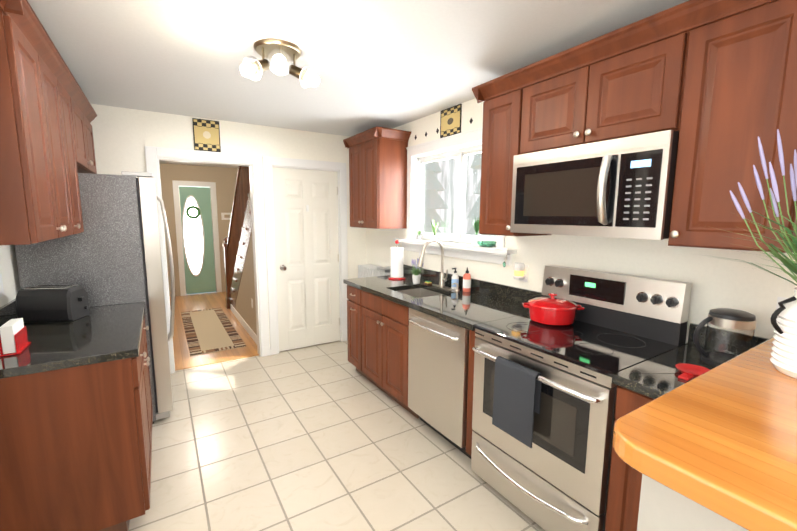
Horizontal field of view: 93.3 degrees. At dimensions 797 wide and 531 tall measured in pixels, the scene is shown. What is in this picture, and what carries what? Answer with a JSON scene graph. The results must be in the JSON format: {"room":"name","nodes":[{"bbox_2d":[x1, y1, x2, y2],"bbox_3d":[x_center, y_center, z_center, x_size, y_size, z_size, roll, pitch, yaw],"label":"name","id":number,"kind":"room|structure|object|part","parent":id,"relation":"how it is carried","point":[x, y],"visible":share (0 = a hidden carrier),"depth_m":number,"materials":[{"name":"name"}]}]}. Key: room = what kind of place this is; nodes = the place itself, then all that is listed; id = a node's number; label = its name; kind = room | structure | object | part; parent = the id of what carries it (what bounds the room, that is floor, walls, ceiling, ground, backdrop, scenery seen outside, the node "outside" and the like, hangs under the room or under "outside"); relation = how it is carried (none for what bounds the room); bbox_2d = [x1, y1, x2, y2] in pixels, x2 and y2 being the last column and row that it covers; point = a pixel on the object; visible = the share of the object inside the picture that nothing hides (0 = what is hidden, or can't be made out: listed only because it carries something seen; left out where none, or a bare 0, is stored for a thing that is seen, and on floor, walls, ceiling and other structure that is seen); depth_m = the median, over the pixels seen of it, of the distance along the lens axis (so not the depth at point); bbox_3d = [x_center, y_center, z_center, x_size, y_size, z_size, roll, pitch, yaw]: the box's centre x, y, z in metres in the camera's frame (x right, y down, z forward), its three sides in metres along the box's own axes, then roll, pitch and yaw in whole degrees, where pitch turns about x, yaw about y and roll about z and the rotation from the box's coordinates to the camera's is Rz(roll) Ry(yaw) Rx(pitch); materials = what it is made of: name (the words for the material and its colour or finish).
{"room":"kitchen","nodes":[
{"label":"kitchen","id":0,"kind":"room"},
{"bbox_2d":[0,245,20,306],"bbox_3d":[-1.084,0.279,0.220,0.120,2.420,6.965,-4,9,-32],"label":"wall","id":1,"kind":"structure","parent":0,"point":[9,272],"depth_m":2.19,"materials":[{"name":"beige paint"}]},
{"bbox_2d":[0,274,3,296],"bbox_3d":[-2.156,0.114,2.029,0.008,0.120,0.120,-4,9,-32],"label":"switch plate","id":2,"kind":"object","parent":1,"relation":"attached to","point":[1,289],"visible":1,"depth_m":2.05,"materials":[{"name":"white plastic"}]},
{"bbox_2d":[0,0,75,244],"bbox_3d":[-1.761,-0.572,1.636,0.348,0.926,0.755,-4,9,-32],"label":"upper cabinet","id":3,"kind":"object","parent":1,"relation":"attached to","point":[48,114],"depth_m":1.50,"materials":[{"name":"brown wood"}]},
{"bbox_2d":[60,64,83,233],"bbox_3d":[-2.058,-0.635,2.102,0.348,0.926,0.357,-4,9,-32],"label":"upper cabinet","id":4,"kind":"object","parent":1,"relation":"attached to","point":[65,80],"depth_m":2.26,"materials":[{"name":"brown wood"}]},
{"bbox_2d":[72,84,96,173],"bbox_3d":[-2.399,-0.708,2.635,0.348,0.926,0.918,-4,9,-32],"label":"upper cabinet","id":5,"kind":"object","parent":1,"relation":"attached to","point":[84,132],"depth_m":2.69,"materials":[{"name":"brown wood"}]},
{"bbox_2d":[159,163,237,296],"bbox_3d":[-1.696,-0.216,3.923,2.220,2.420,0.005,-4,9,-32],"label":"wall","id":6,"kind":"structure","parent":0,"point":[223,178],"depth_m":3.67,"materials":[{"name":"beige paint"}]},
{"bbox_2d":[172,180,221,295],"bbox_3d":[-3.798,-0.509,7.131,0.710,2.133,0.018,-4,9,-32],"label":"door frame","id":7,"kind":"structure","parent":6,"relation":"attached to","point":[177,184],"depth_m":7.06,"materials":[{"name":"white wood"}]},
{"bbox_2d":[179,186,215,293],"bbox_3d":[-3.817,-0.466,7.161,0.515,2.020,0.077,-4,9,-32],"label":"front door","id":8,"kind":"structure","parent":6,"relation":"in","point":[196,223],"depth_m":7.15,"materials":[{"name":"green wood"}]},
{"bbox_2d":[221,213,230,219],"bbox_3d":[-3.353,-0.964,7.354,0.200,0.140,0.015,-4,9,-32],"label":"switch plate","id":9,"kind":"object","parent":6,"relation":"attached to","point":[225,216],"visible":0.67,"depth_m":7.34,"materials":[{"name":"white plastic"}]},
{"bbox_2d":[170,292,257,367],"bbox_3d":[-2.959,0.792,5.702,3.000,0.059,4.205,-4,9,-32],"label":"floor","id":10,"kind":"structure","parent":0,"point":[193,302],"depth_m":4.89,"materials":[{"name":"brown wood"}]},
{"bbox_2d":[181,308,245,355],"bbox_3d":[-2.590,0.835,5.129,0.570,0.008,2.180,-4,9,-32],"label":"runner rug","id":11,"kind":"object","parent":10,"relation":"on","point":[212,330],"visible":0.98,"depth_m":4.87,"materials":[{"name":"beige fabric"}]},
{"bbox_2d":[222,166,251,308],"bbox_3d":[-1.823,-0.561,5.319,0.953,2.734,2.363,-4,9,-32],"label":"staircase","id":12,"kind":"structure","parent":10,"relation":"on","point":[236,243],"depth_m":5.10,"materials":[{"name":"white"}]},
{"bbox_2d":[90,104,365,345],"bbox_3d":[-1.646,-0.210,3.881,2.880,2.420,0.120,-4,9,-32],"label":"wall","id":13,"kind":"structure","parent":0,"point":[123,138],"depth_m":3.51,"materials":[{"name":"beige paint"}]},
{"bbox_2d":[192,118,220,151],"bbox_3d":[-1.813,-1.229,3.557,0.225,0.287,0.010,-4,9,-32],"label":"wall art","id":14,"kind":"object","parent":13,"relation":"attached to","point":[206,134],"visible":1,"depth_m":3.55,"materials":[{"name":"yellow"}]},
{"bbox_2d":[145,146,347,373],"bbox_3d":[-1.461,-0.074,4.018,1.930,2.121,0.156,-4,9,-32],"label":"door frame","id":15,"kind":"structure","parent":13,"relation":"attached to","point":[155,155],"depth_m":3.94,"materials":[{"name":"white wood"}]},
{"bbox_2d":[272,167,339,350],"bbox_3d":[-1.005,-0.057,4.237,0.736,2.008,0.110,-4,9,-32],"label":"door","id":16,"kind":"structure","parent":13,"relation":"in","point":[306,234],"depth_m":4.24,"materials":[{"name":"white paint"}]},
{"bbox_2d":[230,232,256,343],"bbox_3d":[-2.100,-0.015,5.069,0.072,1.715,2.300,-4,9,-32],"label":"wall","id":17,"kind":"structure","parent":0,"point":[244,311],"depth_m":4.75,"materials":[{"name":"beige paint"}]},
{"bbox_2d":[129,341,544,530],"bbox_3d":[0.191,1.412,1.158,3.120,0.060,6.915,-4,9,-32],"label":"floor","id":18,"kind":"structure","parent":0,"point":[324,437],"depth_m":2.35,"materials":[{"name":"beige tile"}]},
{"bbox_2d":[0,315,152,530],"bbox_3d":[-1.733,0.808,2.054,0.656,0.881,1.080,-4,9,-32],"label":"base cabinet","id":19,"kind":"object","parent":18,"relation":"on","point":[75,448],"visible":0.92,"depth_m":1.63,"materials":[{"name":"brown wood"}]},
{"bbox_2d":[0,298,145,378],"bbox_3d":[-1.734,0.303,1.978,0.637,0.137,1.094,-4,9,-32],"label":"countertop","id":20,"kind":"structure","parent":19,"relation":"on","point":[101,334],"depth_m":1.81,"materials":[{"name":"black stone"}]},
{"bbox_2d":[0,318,30,356],"bbox_3d":[-1.704,0.312,1.664,0.070,0.125,0.170,-4,9,-32],"label":"napkin holder","id":21,"kind":"object","parent":20,"relation":"on","point":[13,337],"visible":1,"depth_m":1.61,"materials":[{"name":"red ceramic"}]},
{"bbox_2d":[16,285,89,322],"bbox_3d":[-1.971,0.213,2.162,0.292,0.189,0.172,-1,8,-8],"label":"toaster","id":22,"kind":"object","parent":20,"relation":"on","point":[48,303],"visible":1,"depth_m":2.09,"materials":[{"name":"black plastic"}]},
{"bbox_2d":[15,171,174,423],"bbox_3d":[-2.186,0.231,2.889,0.809,1.800,0.905,-4,9,-32],"label":"stainless refrigerator","id":23,"kind":"object","parent":18,"relation":"on","point":[110,254],"visible":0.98,"depth_m":2.51,"materials":[{"name":"silver metal"}]},
{"bbox_2d":[175,353,258,370],"bbox_3d":[-1.871,1.002,3.920,0.790,0.008,0.050,-4,9,-32],"label":"threshold","id":24,"kind":"object","parent":18,"relation":"on","point":[208,363],"depth_m":3.89,"materials":[{"name":"brown wood"}]},
{"bbox_2d":[347,285,358,371],"bbox_3d":[-0.138,0.601,3.672,0.658,0.882,0.302,-4,9,-32],"label":"base cabinet","id":25,"kind":"object","parent":18,"relation":"on","point":[352,292],"depth_m":3.50,"materials":[{"name":"brown wood"}]},
{"bbox_2d":[359,288,475,417],"bbox_3d":[0.145,0.662,3.228,0.658,0.882,0.757,-4,9,-32],"label":"base cabinet","id":26,"kind":"object","parent":18,"relation":"on","point":[378,333],"depth_m":2.99,"materials":[{"name":"brown wood"}]},
{"bbox_2d":[343,264,767,398],"bbox_3d":[0.543,0.243,2.519,0.685,0.137,2.912,-4,9,-32],"label":"countertop","id":27,"kind":"structure","parent":26,"relation":"on","point":[482,301],"depth_m":2.47,"materials":[{"name":"black stone"}]},
{"bbox_2d":[358,264,390,277],"bbox_3d":[-0.239,0.478,4.243,0.190,0.975,0.645,-4,9,-32],"label":"radiator","id":28,"kind":"object","parent":27,"relation":"on","point":[368,270],"visible":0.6,"depth_m":4.15,"materials":[{"name":"white metal"}]},
{"bbox_2d":[388,240,405,279],"bbox_3d":[-0.014,-0.060,3.600,0.170,0.370,0.170,-4,9,-32],"label":"paper towel holder","id":29,"kind":"object","parent":27,"relation":"on","point":[397,254],"visible":1,"depth_m":3.56,"materials":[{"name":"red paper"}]},
{"bbox_2d":[411,257,423,283],"bbox_3d":[0.158,0.043,3.369,0.189,0.230,0.177,-4,9,-32],"label":"potted plant","id":30,"kind":"object","parent":27,"relation":"on","point":[416,276],"visible":0.79,"depth_m":3.35,"materials":[{"name":"white ceramic"}]},
{"bbox_2d":[397,288,442,297],"bbox_3d":[0.168,0.333,3.077,0.384,0.184,0.484,-4,9,-32],"label":"sink","id":31,"kind":"object","parent":27,"relation":"in","point":[419,292],"visible":0.04,"depth_m":3.30,"materials":[{"name":"silver metal"}]},
{"bbox_2d":[424,281,432,285],"bbox_3d":[0.259,0.153,3.287,0.054,0.033,0.069,-4,9,-32],"label":"sponge caddy","id":32,"kind":"object","parent":27,"relation":"on","point":[428,283],"visible":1,"depth_m":3.27,"materials":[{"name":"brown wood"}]},
{"bbox_2d":[417,239,459,291],"bbox_3d":[0.296,-0.007,3.062,0.284,0.410,0.335,-4,9,-32],"label":"pull-down faucet","id":33,"kind":"object","parent":27,"relation":"on","point":[442,279],"visible":1,"depth_m":3.12,"materials":[{"name":"silver metal"}]},
{"bbox_2d":[451,268,458,288],"bbox_3d":[0.467,0.107,3.106,0.062,0.175,0.058,-4,9,-32],"label":"soap bottle","id":34,"kind":"object","parent":27,"relation":"on","point":[455,277],"visible":0.9,"depth_m":3.09,"materials":[{"name":"white plastic"}]},
{"bbox_2d":[463,268,470,291],"bbox_3d":[0.548,0.112,3.009,0.065,0.192,0.064,-4,9,-32],"label":"soap bottle","id":35,"kind":"object","parent":27,"relation":"on","point":[466,281],"visible":1,"depth_m":2.99,"materials":[{"name":"brown plastic"}]},
{"bbox_2d":[675,363,709,380],"bbox_3d":[1.129,0.411,1.444,0.161,0.016,0.122,-4,9,-32],"label":"spoon rest","id":36,"kind":"object","parent":27,"relation":"on","point":[690,371],"visible":0.77,"depth_m":1.46,"materials":[{"name":"red ceramic"}]},
{"bbox_2d":[693,308,756,366],"bbox_3d":[1.347,0.295,1.542,0.186,0.224,0.171,-4,9,-32],"label":"electric kettle","id":37,"kind":"object","parent":27,"relation":"on","point":[729,334],"visible":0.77,"depth_m":1.50,"materials":[{"name":"black glass"}]},
{"bbox_2d":[408,308,470,458],"bbox_3d":[0.478,0.744,2.639,0.708,0.878,0.595,-4,9,-32],"label":"stainless steel dishwasher","id":38,"kind":"object","parent":18,"relation":"on","point":[438,353],"visible":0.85,"depth_m":2.41,"materials":[{"name":"silver metal"}]},
{"bbox_2d":[471,265,691,530],"bbox_3d":[0.874,0.664,1.973,0.706,1.215,0.761,-4,9,-32],"label":"steel electric range","id":39,"kind":"object","parent":18,"relation":"on","point":[555,477],"depth_m":1.80,"materials":[{"name":"silver metal"}]},
{"bbox_2d":[492,356,541,447],"bbox_3d":[0.566,0.647,1.815,0.049,0.358,0.240,-4,9,-32],"label":"dish towel","id":40,"kind":"object","parent":39,"relation":"hanging from","point":[517,396],"visible":0.92,"depth_m":1.79,"materials":[{"name":"grey fabric"}]},
{"bbox_3d":[0.878,0.239,2.150,0.295,0.166,0.263,-4,9,-32],"label":"red dutch oven","id":41,"kind":"part","parent":39,"relation":"part of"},
{"bbox_2d":[605,385,654,530],"bbox_3d":[1.225,0.893,1.537,0.658,0.881,0.387,-4,9,-32],"label":"base cabinet","id":42,"kind":"object","parent":18,"relation":"on","point":[624,489],"depth_m":1.46,"materials":[{"name":"brown wood"}]},
{"bbox_2d":[27,0,688,167],"bbox_3d":[-0.984,-1.301,2.549,3.270,0.100,11.120,-4,9,-32],"label":"ceiling","id":43,"kind":"structure","parent":0,"point":[373,63],"depth_m":2.05,"materials":[{"name":"white paint"}]},
{"bbox_2d":[240,38,319,87],"bbox_3d":[-0.642,-1.075,2.014,0.403,0.204,0.363,-4,9,-32],"label":"track light fixture","id":44,"kind":"object","parent":43,"relation":"attached to","point":[280,55],"visible":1,"depth_m":1.97,"materials":[{"name":"white glass"}]},
{"bbox_2d":[366,98,796,343],"bbox_3d":[1.452,0.081,1.811,0.120,2.420,6.965,-4,9,-32],"label":"wall","id":45,"kind":"structure","parent":0,"point":[716,281],"depth_m":2.02,"materials":[{"name":"beige paint"}]},
{"bbox_2d":[343,126,410,228],"bbox_3d":[-0.239,-0.860,3.905,0.388,0.936,0.749,-4,9,-32],"label":"upper cabinet","id":46,"kind":"object","parent":45,"relation":"attached to","point":[378,175],"visible":0.96,"depth_m":3.68,"materials":[{"name":"brown wood"}]},
{"bbox_2d":[415,118,472,139],"bbox_3d":[0.324,-1.187,3.334,0.001,0.052,1.650,-4,9,-32],"label":"wall decal","id":47,"kind":"object","parent":45,"relation":"attached to","point":[470,121],"visible":0.44,"depth_m":3.31,"materials":[{"name":"black paint"}]},
{"bbox_2d":[440,104,461,137],"bbox_3d":[0.435,-1.202,3.146,0.010,0.228,0.260,-4,9,-32],"label":"sign","id":48,"kind":"object","parent":45,"relation":"attached to","point":[450,121],"visible":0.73,"depth_m":3.14,"materials":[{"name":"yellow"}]},
{"bbox_2d":[393,127,516,264],"bbox_3d":[0.434,-0.584,3.236,0.200,1.013,1.510,-4,9,-32],"label":"kitchen window","id":49,"kind":"structure","parent":45,"relation":"in","point":[419,156],"depth_m":3.25,"materials":[{"name":"white wood"}]},
{"bbox_2d":[416,231,421,239],"bbox_3d":[0.202,-0.301,3.657,0.061,0.095,0.053,-4,9,-32],"label":"potted plant","id":50,"kind":"object","parent":49,"relation":"on","point":[418,236],"visible":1,"depth_m":3.64,"materials":[{"name":"white ceramic"}]},
{"bbox_2d":[430,220,438,239],"bbox_3d":[0.326,-0.326,3.463,0.102,0.197,0.092,-4,9,-32],"label":"potted plant","id":51,"kind":"object","parent":49,"relation":"on","point":[434,226],"depth_m":3.44,"materials":[{"name":"green plant"}]},
{"bbox_2d":[471,216,481,245],"bbox_3d":[0.614,-0.281,2.955,0.091,0.245,0.105,-4,9,-32],"label":"potted plant","id":52,"kind":"object","parent":49,"relation":"on","point":[476,238],"visible":0.88,"depth_m":2.94,"materials":[{"name":"white ceramic"}]},
{"bbox_2d":[477,241,495,246],"bbox_3d":[0.667,-0.163,2.851,0.144,0.040,0.144,-4,9,-32],"label":"bowl","id":53,"kind":"object","parent":49,"relation":"on","point":[486,243],"visible":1,"depth_m":2.80,"materials":[{"name":"green ceramic"}]},
{"bbox_2d":[479,69,519,235],"bbox_3d":[0.755,-0.658,2.384,0.349,0.926,0.307,-4,9,-32],"label":"upper cabinet","id":54,"kind":"object","parent":45,"relation":"attached to","point":[498,96],"depth_m":2.29,"materials":[{"name":"brown wood"}]},
{"bbox_2d":[513,263,528,281],"bbox_3d":[0.836,0.048,2.593,0.086,0.132,0.074,-4,9,-32],"label":"outlet","id":55,"kind":"object","parent":45,"relation":"attached to","point":[520,271],"visible":0.98,"depth_m":2.57,"materials":[{"name":"white plastic"}]},
{"bbox_2d":[512,4,683,235],"bbox_3d":[1.048,-0.595,1.924,0.349,0.926,0.790,-4,9,-32],"label":"upper cabinet","id":56,"kind":"object","parent":45,"relation":"attached to","point":[620,83],"depth_m":1.73,"materials":[{"name":"brown wood"}]},
{"bbox_2d":[510,130,678,239],"bbox_3d":[0.998,-0.375,1.921,0.464,0.434,0.784,-4,9,-32],"label":"over-the-range microwave","id":57,"kind":"object","parent":56,"relation":"attached to","point":[623,187],"visible":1,"depth_m":1.71,"materials":[{"name":"silver metal"}]},
{"bbox_2d":[668,0,796,252],"bbox_3d":[1.356,-0.530,1.442,0.349,0.926,0.363,-4,9,-32],"label":"upper cabinet","id":58,"kind":"object","parent":45,"relation":"attached to","point":[713,83],"depth_m":1.36,"materials":[{"name":"brown wood"}]},
{"bbox_2d":[776,297,787,316],"bbox_3d":[1.570,0.189,1.514,0.008,0.115,0.075,-4,9,-32],"label":"outlet","id":59,"kind":"object","parent":45,"relation":"attached to","point":[779,299],"visible":0.04,"depth_m":1.53,"materials":[{"name":"white plastic"}]},
{"bbox_2d":[637,474,748,530],"bbox_3d":[1.344,0.931,0.734,1.312,1.018,1.082,-4,9,-32],"label":"half wall","id":60,"kind":"structure","parent":0,"point":[662,507],"depth_m":0.73,"materials":[{"name":"paint"}]},
{"bbox_2d":[613,337,796,530],"bbox_3d":[1.319,0.398,0.668,1.352,0.050,1.200,-4,9,-32],"label":"bar","id":61,"kind":"object","parent":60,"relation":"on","point":[721,439],"visible":0.85,"depth_m":0.77,"materials":[{"name":"brown wood"}]},
{"bbox_2d":[698,129,796,378],"bbox_3d":[1.120,-0.041,0.992,0.519,0.732,0.671,-4,9,-32],"label":"vase","id":62,"kind":"object","parent":61,"relation":"on","point":[783,359],"visible":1,"depth_m":1.09,"materials":[{"name":"white ceramic"}]},
{"label":"outside","id":63,"kind":"structure","parent":0,"visible":0},
{"bbox_2d":[434,154,480,233],"bbox_3d":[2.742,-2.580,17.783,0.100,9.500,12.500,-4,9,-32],"label":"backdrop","id":64,"kind":"structure","parent":63,"point":[469,189],"depth_m":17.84,"materials":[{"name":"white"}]},
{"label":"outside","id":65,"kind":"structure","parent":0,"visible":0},
{"bbox_2d":[423,161,448,232],"bbox_3d":[1.117,-2.975,15.481,2.688,9.873,2.730,4,9,27],"label":"conifer","id":66,"kind":"object","parent":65,"point":[442,203],"depth_m":14.93,"materials":[{"name":"grey"}]},
{"bbox_2d":[466,153,496,236],"bbox_3d":[2.325,-1.708,9.450,1.729,8.964,1.728,0,8,-2],"label":"conifer","id":67,"kind":"object","parent":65,"point":[474,209],"depth_m":9.28,"materials":[{"name":"grey"}]}
]}

